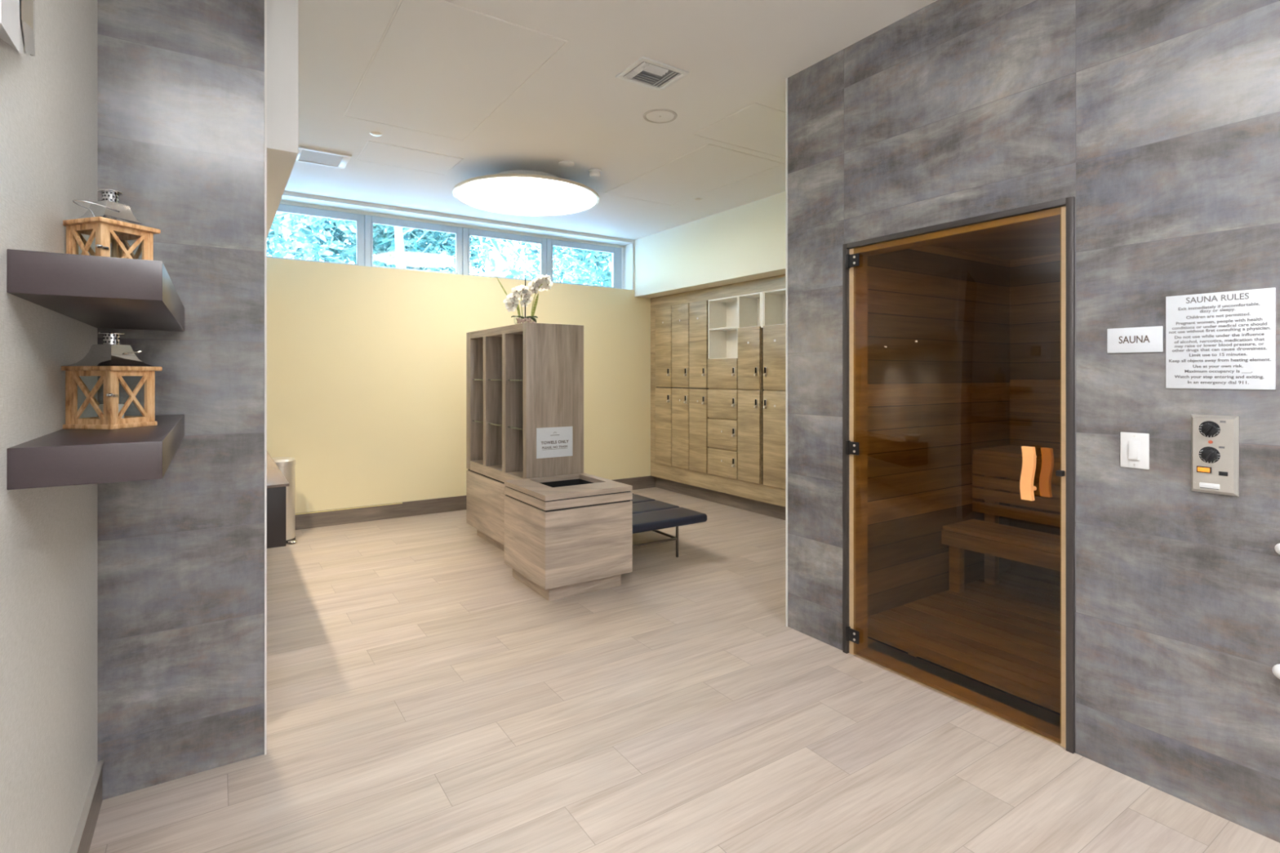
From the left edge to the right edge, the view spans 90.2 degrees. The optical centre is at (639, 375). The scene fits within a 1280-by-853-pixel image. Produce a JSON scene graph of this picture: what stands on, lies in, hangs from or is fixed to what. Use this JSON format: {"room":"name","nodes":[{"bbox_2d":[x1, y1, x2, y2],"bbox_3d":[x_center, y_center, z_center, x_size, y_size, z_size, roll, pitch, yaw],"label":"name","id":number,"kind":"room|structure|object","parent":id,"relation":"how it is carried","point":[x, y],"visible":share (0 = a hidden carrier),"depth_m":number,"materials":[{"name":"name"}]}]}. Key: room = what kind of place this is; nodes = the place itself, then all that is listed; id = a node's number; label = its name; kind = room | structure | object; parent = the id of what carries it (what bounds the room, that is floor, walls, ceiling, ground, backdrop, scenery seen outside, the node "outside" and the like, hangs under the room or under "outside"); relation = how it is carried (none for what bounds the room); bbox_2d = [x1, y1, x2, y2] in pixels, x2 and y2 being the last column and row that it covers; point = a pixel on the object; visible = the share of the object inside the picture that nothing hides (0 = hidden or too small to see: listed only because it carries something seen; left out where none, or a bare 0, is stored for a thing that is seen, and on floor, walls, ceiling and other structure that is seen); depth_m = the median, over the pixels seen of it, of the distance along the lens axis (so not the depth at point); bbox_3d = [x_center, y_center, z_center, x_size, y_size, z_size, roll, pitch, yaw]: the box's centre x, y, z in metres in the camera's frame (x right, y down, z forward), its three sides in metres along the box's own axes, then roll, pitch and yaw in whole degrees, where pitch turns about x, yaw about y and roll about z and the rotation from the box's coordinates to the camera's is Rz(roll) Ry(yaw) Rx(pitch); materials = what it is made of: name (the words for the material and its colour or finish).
{"room":"changing room","nodes":[
{"label":"changing room","id":0,"kind":"room"},
{"bbox_2d":[0,0,97,852],"bbox_3d":[-0.372,-0.130,-0.145,0.120,3.100,5.370,0,0,-34],"label":"wall","id":1,"kind":"structure","parent":0,"point":[48,99],"depth_m":1.47,"materials":[{"name":"paint"}]},
{"bbox_2d":[0,0,35,56],"bbox_3d":[-1.153,-0.743,1.185,0.052,0.355,0.450,0,0,-34],"label":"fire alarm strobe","id":2,"kind":"object","parent":1,"relation":"attached to","point":[17,17],"visible":1,"depth_m":1.13,"materials":[{"name":"white plastic"}]},
{"bbox_2d":[69,760,103,852],"bbox_3d":[-0.315,1.353,-0.108,0.016,0.134,5.368,0,0,-34],"label":"baseboard","id":3,"kind":"structure","parent":1,"relation":"attached to","point":[82,838],"depth_m":1.93,"materials":[{"name":"grey tile"}]},
{"bbox_2d":[6,248,184,331],"bbox_3d":[-1.403,-0.198,1.729,0.236,0.083,1.103,0,0,-34],"label":"floating shelf","id":4,"kind":"object","parent":1,"relation":"attached to","point":[103,292],"visible":1,"depth_m":1.30,"materials":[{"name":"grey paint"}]},
{"bbox_2d":[62,188,160,260],"bbox_3d":[-1.415,-0.365,1.698,0.154,0.252,0.164,0,0,17],"label":"lantern","id":5,"kind":"object","parent":4,"relation":"on","point":[108,220],"visible":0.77,"depth_m":1.67,"materials":[{"name":"brown wood"}]},
{"bbox_2d":[6,414,184,489],"bbox_3d":[-1.403,0.177,1.729,0.236,0.079,1.103,0,0,-34],"label":"floating shelf","id":6,"kind":"object","parent":1,"relation":"attached to","point":[62,457],"visible":0.93,"depth_m":1.29,"materials":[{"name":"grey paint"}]},
{"bbox_2d":[61,332,162,429],"bbox_3d":[-1.405,0.012,1.700,0.154,0.252,0.164,0,0,6],"label":"lantern","id":7,"kind":"object","parent":6,"relation":"on","point":[110,361],"visible":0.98,"depth_m":1.65,"materials":[{"name":"brown wood"}]},
{"bbox_2d":[98,404,124,418],"bbox_3d":[-1.409,0.101,1.700,0.052,0.048,0.052,0,0,6],"label":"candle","id":8,"kind":"object","parent":7,"relation":"on","point":[101,406],"depth_m":1.69,"materials":[{"name":"white wax"}]},
{"bbox_2d":[97,0,264,799],"bbox_3d":[-1.635,-0.130,2.299,0.480,3.100,0.100,0,0,-34],"label":"wall column","id":9,"kind":"structure","parent":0,"point":[180,83],"depth_m":2.26,"materials":[{"name":"tile"}]},
{"bbox_2d":[266,0,297,236],"bbox_3d":[-2.656,-1.283,3.946,0.602,0.794,3.767,0,0,-34],"label":"wall","id":10,"kind":"structure","parent":0,"point":[282,15],"depth_m":2.52,"materials":[{"name":"paint"}]},
{"bbox_2d":[264,0,266,755],"bbox_3d":[-1.431,-0.130,2.432,0.007,3.100,0.109,0,0,-34],"label":"trim","id":11,"kind":"structure","parent":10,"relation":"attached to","point":[265,1],"depth_m":2.39,"materials":[{"name":"silver metal"}]},
{"bbox_2d":[280,191,632,248],"bbox_3d":[-1.892,-1.706,6.931,4.080,0.187,0.360,0,0,-34],"label":"trim","id":12,"kind":"structure","parent":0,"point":[291,198],"depth_m":6.71,"materials":[{"name":"white paint"}]},
{"bbox_2d":[266,257,650,513],"bbox_3d":[-1.692,-0.190,7.064,5.900,3.220,0.360,0,0,-34],"label":"wall","id":13,"kind":"structure","parent":0,"point":[366,366],"depth_m":6.39,"materials":[{"name":"beige paint"}]},
{"bbox_2d":[266,204,364,266],"bbox_3d":[-3.193,-1.337,6.143,0.996,0.550,0.072,0,0,-34],"label":"window","id":14,"kind":"structure","parent":13,"relation":"in","point":[359,218],"depth_m":6.25,"materials":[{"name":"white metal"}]},
{"bbox_2d":[294,502,402,515],"bbox_3d":[-2.771,1.276,6.113,0.950,0.008,0.002,0,0,-34],"label":"tape","id":15,"kind":"object","parent":13,"relation":"attached to","point":[395,503],"visible":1,"depth_m":6.10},
{"bbox_2d":[364,214,462,275],"bbox_3d":[-2.361,-1.337,6.696,0.993,0.550,0.072,0,0,-34],"label":"window","id":16,"kind":"structure","parent":13,"relation":"in","point":[369,220],"depth_m":6.61,"materials":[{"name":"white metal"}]},
{"bbox_2d":[294,475,655,529],"bbox_3d":[-1.738,1.345,6.809,4.640,0.150,0.014,0,0,-34],"label":"baseboard","id":17,"kind":"structure","parent":13,"relation":"attached to","point":[408,508],"depth_m":6.32,"materials":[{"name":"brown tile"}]},
{"bbox_2d":[462,227,546,280],"bbox_3d":[-1.529,-1.337,7.249,0.999,0.550,0.072,0,0,-34],"label":"window","id":18,"kind":"structure","parent":13,"relation":"in","point":[466,233],"depth_m":7.16,"materials":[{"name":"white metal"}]},
{"bbox_2d":[546,238,622,288],"bbox_3d":[-0.676,-1.337,7.816,1.041,0.550,0.072,0,0,-34],"label":"window","id":19,"kind":"structure","parent":13,"relation":"in","point":[616,253],"depth_m":7.84,"materials":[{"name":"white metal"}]},
{"bbox_2d":[622,240,634,289],"bbox_3d":[0.286,-1.430,8.378,1.150,0.740,0.360,0,0,-34],"label":"trim","id":20,"kind":"structure","parent":13,"relation":"attached to","point":[628,251],"depth_m":7.99,"materials":[{"name":"white paint"}]},
{"bbox_2d":[655,476,785,519],"bbox_3d":[1.331,1.346,6.399,0.020,0.148,4.066,0,0,-34],"label":"baseboard","id":21,"kind":"structure","parent":13,"relation":"attached to","point":[739,502],"depth_m":6.99,"materials":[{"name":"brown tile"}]},
{"bbox_2d":[284,0,937,239],"bbox_3d":[0.998,-1.740,3.016,5.900,0.120,9.360,0,0,-34],"label":"ceiling","id":22,"kind":"structure","parent":0,"point":[736,55],"depth_m":3.80,"materials":[{"name":"paint"}]},
{"bbox_2d":[295,146,351,168],"bbox_3d":[-2.447,-1.673,4.912,0.360,0.014,0.350,0,0,-34],"label":"ceiling vent","id":23,"kind":"object","parent":22,"relation":"in","point":[307,155],"visible":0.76,"depth_m":4.90,"materials":[{"name":"white metal"}]},
{"bbox_2d":[298,149,343,166],"bbox_3d":[-2.455,-1.674,4.906,0.280,0.008,0.290,0,0,-34],"label":"grille","id":24,"kind":"object","parent":23,"relation":"attached to","point":[307,156],"depth_m":4.92,"materials":[{"name":"white metal"}]},
{"bbox_2d":[369,131,382,136],"bbox_3d":[-1.837,-1.675,4.434,0.080,0.010,0.080,0,0,-34],"label":"sprinkler cover","id":25,"kind":"object","parent":22,"relation":"attached to","point":[373,133],"visible":1,"depth_m":4.42,"materials":[{"name":"metal"}]},
{"bbox_2d":[355,140,463,175],"bbox_3d":[-1.790,-1.678,4.958,0.695,0.004,0.480,0,0,-34],"label":"access panel","id":26,"kind":"object","parent":22,"relation":"attached to","point":[374,152],"visible":1,"depth_m":4.94,"materials":[{"name":"paint"}]},
{"bbox_2d":[343,0,568,141],"bbox_3d":[-1.140,-1.678,3.667,0.790,0.004,1.630,0,0,-34],"label":"access panel","id":27,"kind":"object","parent":22,"relation":"attached to","point":[440,68],"visible":1,"depth_m":3.46,"materials":[{"name":"paint"}]},
{"bbox_2d":[453,169,599,216],"bbox_3d":[-0.973,-1.603,5.513,1.240,0.152,1.240,0,0,-34],"label":"ceiling lamp","id":28,"kind":"object","parent":22,"relation":"attached to","point":[523,193],"visible":1,"depth_m":5.40,"materials":[{"name":"white plastic"}]},
{"bbox_2d":[558,160,574,168],"bbox_3d":[-0.583,-1.669,5.051,0.124,0.022,0.124,0,0,-34],"label":"ceiling disc","id":29,"kind":"object","parent":22,"relation":"attached to","point":[566,164],"visible":1,"depth_m":5.02,"materials":[{"name":"paint"}]},
{"bbox_2d":[588,168,600,177],"bbox_3d":[-0.370,-1.653,5.229,0.104,0.054,0.104,0,0,-34],"label":"smoke detector","id":30,"kind":"object","parent":22,"relation":"attached to","point":[593,173],"visible":1,"depth_m":5.20,"materials":[{"name":"white plastic"}]},
{"bbox_2d":[615,56,688,91],"bbox_3d":[0.067,-1.672,3.558,0.314,0.016,0.272,0,0,-34],"label":"ceiling vent","id":31,"kind":"object","parent":22,"relation":"in","point":[645,72],"visible":1,"depth_m":3.55,"materials":[{"name":"white metal"}]},
{"bbox_2d":[642,108,677,123],"bbox_3d":[0.130,-1.677,4.132,0.224,0.007,0.224,0,0,-34],"label":"ceiling speaker","id":32,"kind":"object","parent":22,"relation":"attached to","point":[660,115],"visible":1,"depth_m":4.13,"materials":[{"name":"paint"}]},
{"bbox_2d":[645,111,674,122],"bbox_3d":[0.130,-1.679,4.132,0.182,0.003,0.182,0,0,-34],"label":"grille","id":33,"kind":"object","parent":32,"relation":"attached to","point":[651,116],"depth_m":4.13,"materials":[{"name":"paint"}]},
{"bbox_2d":[604,143,783,205],"bbox_3d":[0.405,-1.678,5.467,0.775,0.004,1.500,0,0,-34],"label":"access panel","id":34,"kind":"object","parent":22,"relation":"attached to","point":[705,169],"visible":1,"depth_m":5.34,"materials":[{"name":"paint"}]},
{"bbox_2d":[693,102,785,159],"bbox_3d":[0.948,-1.678,4.460,0.985,0.004,0.620,0,0,-34],"label":"access panel","id":35,"kind":"object","parent":22,"relation":"attached to","point":[757,127],"visible":0.51,"depth_m":4.38,"materials":[{"name":"paint"}]},
{"bbox_2d":[88,487,1279,852],"bbox_3d":[0.898,1.470,3.166,5.900,0.100,9.720,0,0,-34],"label":"floor","id":36,"kind":"structure","parent":0,"point":[422,697],"depth_m":2.53,"materials":[{"name":"brown wood"}]},
{"bbox_2d":[271,457,297,543],"bbox_3d":[-3.062,1.061,5.430,0.238,0.718,0.304,0,0,-34],"label":"pedal bin","id":37,"kind":"object","parent":36,"relation":"on","point":[286,465],"visible":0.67,"depth_m":5.41,"materials":[{"name":"metal"}]},
{"bbox_2d":[466,322,583,551],"bbox_3d":[-0.989,0.520,5.274,0.470,1.800,1.320,0,0,-34],"label":"tall cabinet","id":38,"kind":"object","parent":36,"relation":"on","point":[522,378],"visible":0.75,"depth_m":4.96,"materials":[{"name":"beige laminate"}]},
{"bbox_2d":[472,419,483,422],"bbox_3d":[-1.214,0.400,5.602,0.418,0.009,0.322,0,0,-34],"label":"glass shelf","id":39,"kind":"object","parent":38,"relation":"attached to","point":[473,420],"depth_m":5.60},
{"bbox_2d":[488,422,502,426],"bbox_3d":[-0.987,0.400,5.261,0.418,0.009,0.362,0,0,-34],"label":"glass shelf","id":40,"kind":"object","parent":38,"relation":"attached to","point":[490,424],"depth_m":5.25,"materials":[{"name":"glass"}]},
{"bbox_2d":[507,425,523,430],"bbox_3d":[-0.756,0.400,4.913,0.418,0.009,0.336,0,0,-34],"label":"glass shelf","id":41,"kind":"object","parent":38,"relation":"attached to","point":[509,427],"depth_m":4.92,"materials":[{"name":"glass"}]},
{"bbox_2d":[507,379,523,381],"bbox_3d":[-0.756,0.037,4.913,0.418,0.009,0.336,0,0,-34],"label":"glass shelf","id":42,"kind":"object","parent":38,"relation":"attached to","point":[508,380],"depth_m":4.81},
{"bbox_2d":[495,272,553,324],"bbox_3d":[-0.880,-0.582,4.845,0.427,0.397,0.180,0,0,-14],"label":"orchid plant","id":43,"kind":"object","parent":38,"relation":"on","point":[542,282],"visible":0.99,"depth_m":4.83,"materials":[{"name":"white plant"}]},
{"bbox_2d":[536,426,572,458],"bbox_3d":[-0.630,0.495,4.718,0.294,0.222,0.002,0,0,-34],"label":"paper notice","id":44,"kind":"object","parent":38,"relation":"attached to","point":[553,442],"visible":1,"depth_m":4.71,"materials":[{"name":"white paper"}]},
{"bbox_2d":[504,472,632,600],"bbox_3d":[-0.504,1.081,4.391,0.640,0.677,0.673,0,0,-34],"label":"bin","id":45,"kind":"object","parent":36,"relation":"on","point":[567,535],"visible":1,"depth_m":4.14,"materials":[{"name":"beige laminate"}]},
{"bbox_2d":[630,493,706,557],"bbox_3d":[-0.294,1.253,5.489,0.845,0.334,1.734,0,0,-34],"label":"bench","id":46,"kind":"object","parent":36,"relation":"on","point":[649,514],"visible":0.27,"depth_m":4.96,"materials":[{"name":"black leather"}]},
{"bbox_2d":[630,493,655,503],"bbox_3d":[-0.294,1.119,5.489,0.845,0.066,0.346,0,0,-34],"label":"cushion","id":47,"kind":"object","parent":46,"relation":"on","point":[636,498],"depth_m":5.59,"materials":[{"name":"black leather"}]},
{"bbox_2d":[632,500,679,514],"bbox_3d":[-0.102,1.119,5.200,0.845,0.066,0.346,0,0,-34],"label":"cushion","id":48,"kind":"object","parent":46,"relation":"on","point":[643,506],"depth_m":5.28,"materials":[{"name":"black leather"}]},
{"bbox_2d":[632,506,706,533],"bbox_3d":[0.090,1.119,4.911,0.845,0.066,0.346,0,0,-34],"label":"cushion","id":49,"kind":"object","parent":46,"relation":"on","point":[669,517],"depth_m":4.88,"materials":[{"name":"black leather"}]},
{"bbox_2d":[634,191,785,297],"bbox_3d":[1.533,-1.327,6.529,1.120,0.705,4.100,0,0,-34],"label":"wall","id":50,"kind":"structure","parent":0,"point":[745,242],"depth_m":6.64,"materials":[{"name":"beige paint"}]},
{"bbox_2d":[867,244,1009,616],"bbox_3d":[1.877,0.270,4.105,2.050,2.300,0.060,0,0,-34],"label":"wall","id":51,"kind":"structure","parent":0,"point":[939,317],"depth_m":4.01,"materials":[{"name":"brown wood"}]},
{"bbox_2d":[867,636,1060,715],"bbox_3d":[2.505,1.418,3.165,1.845,0.004,2.200,0,0,-34],"label":"trim","id":52,"kind":"structure","parent":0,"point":[965,676],"depth_m":2.96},
{"bbox_2d":[867,569,1060,713],"bbox_3d":[2.498,1.403,3.161,1.820,0.034,2.160,0,0,-34],"label":"floor","id":53,"kind":"structure","parent":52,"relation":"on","point":[1005,636],"depth_m":3.45,"materials":[{"name":"brown wood"}]},
{"bbox_2d":[941,519,1060,593],"bbox_3d":[2.697,1.178,3.302,0.377,0.416,2.175,0,0,-34],"label":"bench","id":54,"kind":"object","parent":53,"relation":"on","point":[1042,549],"visible":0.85,"depth_m":3.89,"materials":[{"name":"brown wood"}]},
{"bbox_2d":[972,444,1060,585],"bbox_3d":[3.050,0.943,3.536,0.494,0.886,2.175,0,0,-34],"label":"bench","id":55,"kind":"object","parent":53,"relation":"on","point":[989,462],"visible":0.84,"depth_m":4.14,"materials":[{"name":"brown wood"}]},
{"bbox_2d":[931,221,1060,260],"bbox_3d":[2.461,-0.855,3.136,1.950,0.050,2.200,0,0,-34],"label":"ceiling","id":56,"kind":"structure","parent":0,"point":[1043,239],"depth_m":4.00,"materials":[{"name":"brown wood"}]},
{"bbox_2d":[787,0,1279,842],"bbox_3d":[2.307,-0.130,1.497,0.120,3.100,5.140,0,0,-34],"label":"wall","id":57,"kind":"structure","parent":0,"point":[1160,119],"depth_m":2.27,"materials":[{"name":"tile"}]},
{"bbox_2d":[785,78,787,626],"bbox_3d":[0.834,-0.130,3.610,0.019,3.100,0.008,0,0,-34],"label":"trim","id":58,"kind":"structure","parent":57,"relation":"attached to","point":[786,79],"depth_m":3.60,"materials":[{"name":"silver metal"}]},
{"bbox_2d":[856,638,1060,742],"bbox_3d":[1.653,1.414,2.599,0.190,0.012,2.160,0,0,-34],"label":"door threshold","id":59,"kind":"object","parent":57,"relation":"attached to","point":[1046,722],"depth_m":2.86,"materials":[{"name":"brown wood"}]},
{"bbox_2d":[842,195,1075,753],"bbox_3d":[1.364,0.374,2.852,0.189,2.092,1.058,0,0,-34],"label":"door","id":60,"kind":"structure","parent":57,"relation":"in","point":[855,254],"depth_m":2.92,"materials":[{"name":"brown glass"}]},
{"bbox_2d":[1106,325,1163,353],"bbox_3d":[1.737,-0.124,2.240,0.007,0.088,0.162,0,0,-34],"label":"sign","id":61,"kind":"object","parent":57,"relation":"attached to","point":[1147,339],"visible":1,"depth_m":2.23,"materials":[{"name":"white plastic"}]},
{"bbox_2d":[1120,431,1149,469],"bbox_3d":[1.734,0.264,2.237,0.015,0.124,0.084,0,0,-34],"label":"light switch","id":62,"kind":"object","parent":57,"relation":"attached to","point":[1135,446],"visible":1,"depth_m":2.23,"materials":[{"name":"white plastic"}]},
{"bbox_2d":[1191,414,1239,496],"bbox_3d":[1.840,0.256,2.049,0.046,0.253,0.117,0,0,-34],"label":"control panel","id":63,"kind":"object","parent":57,"relation":"attached to","point":[1215,439],"visible":1,"depth_m":2.04,"materials":[{"name":"metal"}]},
{"bbox_2d":[1165,287,1275,389],"bbox_3d":[1.861,-0.112,2.054,0.007,0.311,0.269,0,0,-34],"label":"sign","id":64,"kind":"object","parent":57,"relation":"attached to","point":[1226,340],"visible":1,"depth_m":2.04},
{"bbox_2d":[1271,663,1279,679],"bbox_3d":[1.928,0.886,1.905,0.059,0.048,0.053,0,0,-34],"label":"peg","id":65,"kind":"object","parent":57,"relation":"attached to","point":[1276,668],"visible":1,"depth_m":1.90,"materials":[{"name":"white plastic"}]},
{"bbox_2d":[1274,543,1279,554],"bbox_3d":[1.930,0.519,1.907,0.055,0.038,0.042,0,0,-34],"label":"peg","id":66,"kind":"object","parent":57,"relation":"attached to","point":[1277,548],"visible":1,"depth_m":1.90,"materials":[{"name":"white plastic"}]},
{"bbox_2d":[1009,253,1060,582],"bbox_3d":[3.315,0.270,3.703,0.100,2.300,2.200,0,0,-34],"label":"wall","id":67,"kind":"structure","parent":0,"point":[1034,281],"depth_m":4.45,"materials":[{"name":"brown wood"}]},
{"bbox_2d":[1009,379,1060,413],"bbox_3d":[3.232,0.160,3.696,0.045,0.320,2.080,0,0,-34],"label":"rail","id":68,"kind":"object","parent":67,"relation":"attached to","point":[1049,406],"visible":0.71,"depth_m":4.41,"materials":[{"name":"brown wood"}]},
{"bbox_3d":[-2.929,-0.130,3.703,0.120,3.100,3.870,0,0,-34],"label":"wall","id":69,"kind":"structure","parent":0,"visible":0},
{"bbox_2d":[266,451,288,548],"bbox_3d":[-2.843,0.732,4.270,0.646,0.330,2.660,0,0,-34],"label":"cabinet","id":70,"kind":"object","parent":69,"relation":"attached to","point":[277,483],"depth_m":3.33,"materials":[{"name":"black laminate"}]},
{"bbox_2d":[266,451,288,488],"bbox_3d":[-2.843,0.575,4.270,0.646,0.015,2.660,0,0,-34],"label":"countertop","id":71,"kind":"structure","parent":70,"relation":"on","point":[275,478],"depth_m":3.58,"materials":[{"name":"brown stone"}]},
{"label":"outside","id":72,"kind":"structure","parent":0,"visible":0},
{"bbox_3d":[-7.750,1.770,17.086,30.000,0.100,22.960,0,0,-34],"label":"ground","id":73,"kind":"structure","parent":72,"visible":0},
{"bbox_2d":[266,212,345,260],"bbox_3d":[-5.505,-1.384,7.773,3.833,6.221,3.775,0,0,-34],"label":"leafy tree","id":74,"kind":"object","parent":73,"relation":"on","point":[283,228],"visible":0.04,"depth_m":8.43,"materials":[{"name":"green plant"}]},
{"bbox_2d":[266,212,519,278],"bbox_3d":[-5.875,-2.463,13.951,7.557,8.377,7.399,0,0,-34],"label":"broadleaf tree","id":75,"kind":"object","parent":73,"relation":"on","point":[328,235],"visible":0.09,"depth_m":12.67,"materials":[{"name":"green plant"}]},
{"bbox_2d":[266,211,535,279],"bbox_3d":[-3.587,-0.929,9.622,4.442,5.311,4.033,0,0,-34],"label":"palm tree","id":76,"kind":"object","parent":73,"relation":"on","point":[400,254],"visible":0.06,"depth_m":9.89,"materials":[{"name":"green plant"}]},
{"bbox_2d":[311,217,516,272],"bbox_3d":[-4.396,-1.836,12.553,4.520,7.124,4.424,0,0,-34],"label":"leafy tree","id":77,"kind":"object","parent":73,"relation":"on","point":[411,252],"visible":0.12,"depth_m":12.24,"materials":[{"name":"green plant"}]},
{"bbox_2d":[373,227,611,279],"bbox_3d":[-2.485,-1.225,11.655,5.292,5.901,4.917,0,0,36],"label":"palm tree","id":78,"kind":"object","parent":73,"relation":"on","point":[496,255],"visible":0.06,"depth_m":11.63,"materials":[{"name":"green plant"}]},
{"bbox_2d":[470,239,611,284],"bbox_3d":[-0.799,-2.466,18.435,7.435,8.384,7.578,0,0,-34],"label":"broadleaf tree","id":79,"kind":"object","parent":73,"relation":"on","point":[528,259],"visible":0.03,"depth_m":17.60,"materials":[{"name":"green plant"}]},
{"bbox_2d":[553,245,611,286],"bbox_3d":[-0.260,-1.539,12.489,3.584,6.531,3.540,0,0,-34],"label":"leafy tree","id":80,"kind":"object","parent":73,"relation":"on","point":[588,259],"visible":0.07,"depth_m":12.21,"materials":[{"name":"green plant"}]},
{"bbox_3d":[1.862,0.222,6.748,0.330,2.395,4.100,0,0,-34],"label":"wall","id":81,"kind":"structure","parent":0,"visible":0},
{"bbox_2d":[650,274,785,506],"bbox_3d":[1.479,0.148,6.528,0.550,2.244,4.038,0,0,-34],"label":"surround","id":82,"kind":"object","parent":81,"relation":"attached to","point":[760,492],"visible":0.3,"depth_m":7.09,"materials":[{"name":"laminate"}]},
{"bbox_2d":[655,306,672,466],"bbox_3d":[0.506,0.130,7.949,0.595,1.934,0.338,0,0,-34],"label":"locker","id":83,"kind":"object","parent":82,"relation":"on","point":[664,388],"visible":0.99,"depth_m":7.78,"materials":[{"name":"laminate"}]},
{"bbox_2d":[671,303,689,469],"bbox_3d":[0.695,0.130,7.666,0.595,1.934,0.335,0,0,-34],"label":"locker","id":84,"kind":"object","parent":82,"relation":"on","point":[680,313],"visible":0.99,"depth_m":7.51,"materials":[{"name":"laminate"}]},
{"bbox_2d":[688,300,708,473],"bbox_3d":[0.879,0.130,7.387,0.595,1.934,0.325,0,0,-34],"label":"locker","id":85,"kind":"object","parent":82,"relation":"on","point":[698,311],"visible":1,"depth_m":7.21,"materials":[{"name":"laminate"}]},
{"bbox_2d":[707,295,738,479],"bbox_3d":[1.108,0.130,7.043,0.595,1.934,0.487,0,0,-34],"label":"locker","id":86,"kind":"object","parent":82,"relation":"on","point":[722,361],"visible":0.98,"depth_m":6.96,"materials":[{"name":"laminate"}]},
{"bbox_2d":[737,292,762,484],"bbox_3d":[1.337,0.130,6.698,0.595,1.934,0.333,0,0,-34],"label":"locker","id":87,"kind":"object","parent":82,"relation":"on","point":[749,329],"visible":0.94,"depth_m":6.55,"materials":[{"name":"laminate"}]},
{"bbox_2d":[760,291,764,484],"bbox_3d":[1.449,0.130,6.548,0.540,1.934,0.036,0,0,-34],"label":"cabinet filler","id":88,"kind":"object","parent":82,"relation":"attached to","point":[762,293],"visible":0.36,"depth_m":6.43,"materials":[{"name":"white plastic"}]},
{"bbox_2d":[763,288,785,488],"bbox_3d":[1.545,0.130,6.386,0.595,1.934,0.336,0,0,-34],"label":"locker","id":89,"kind":"object","parent":82,"relation":"on","point":[774,301],"visible":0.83,"depth_m":6.27,"materials":[{"name":"laminate"}]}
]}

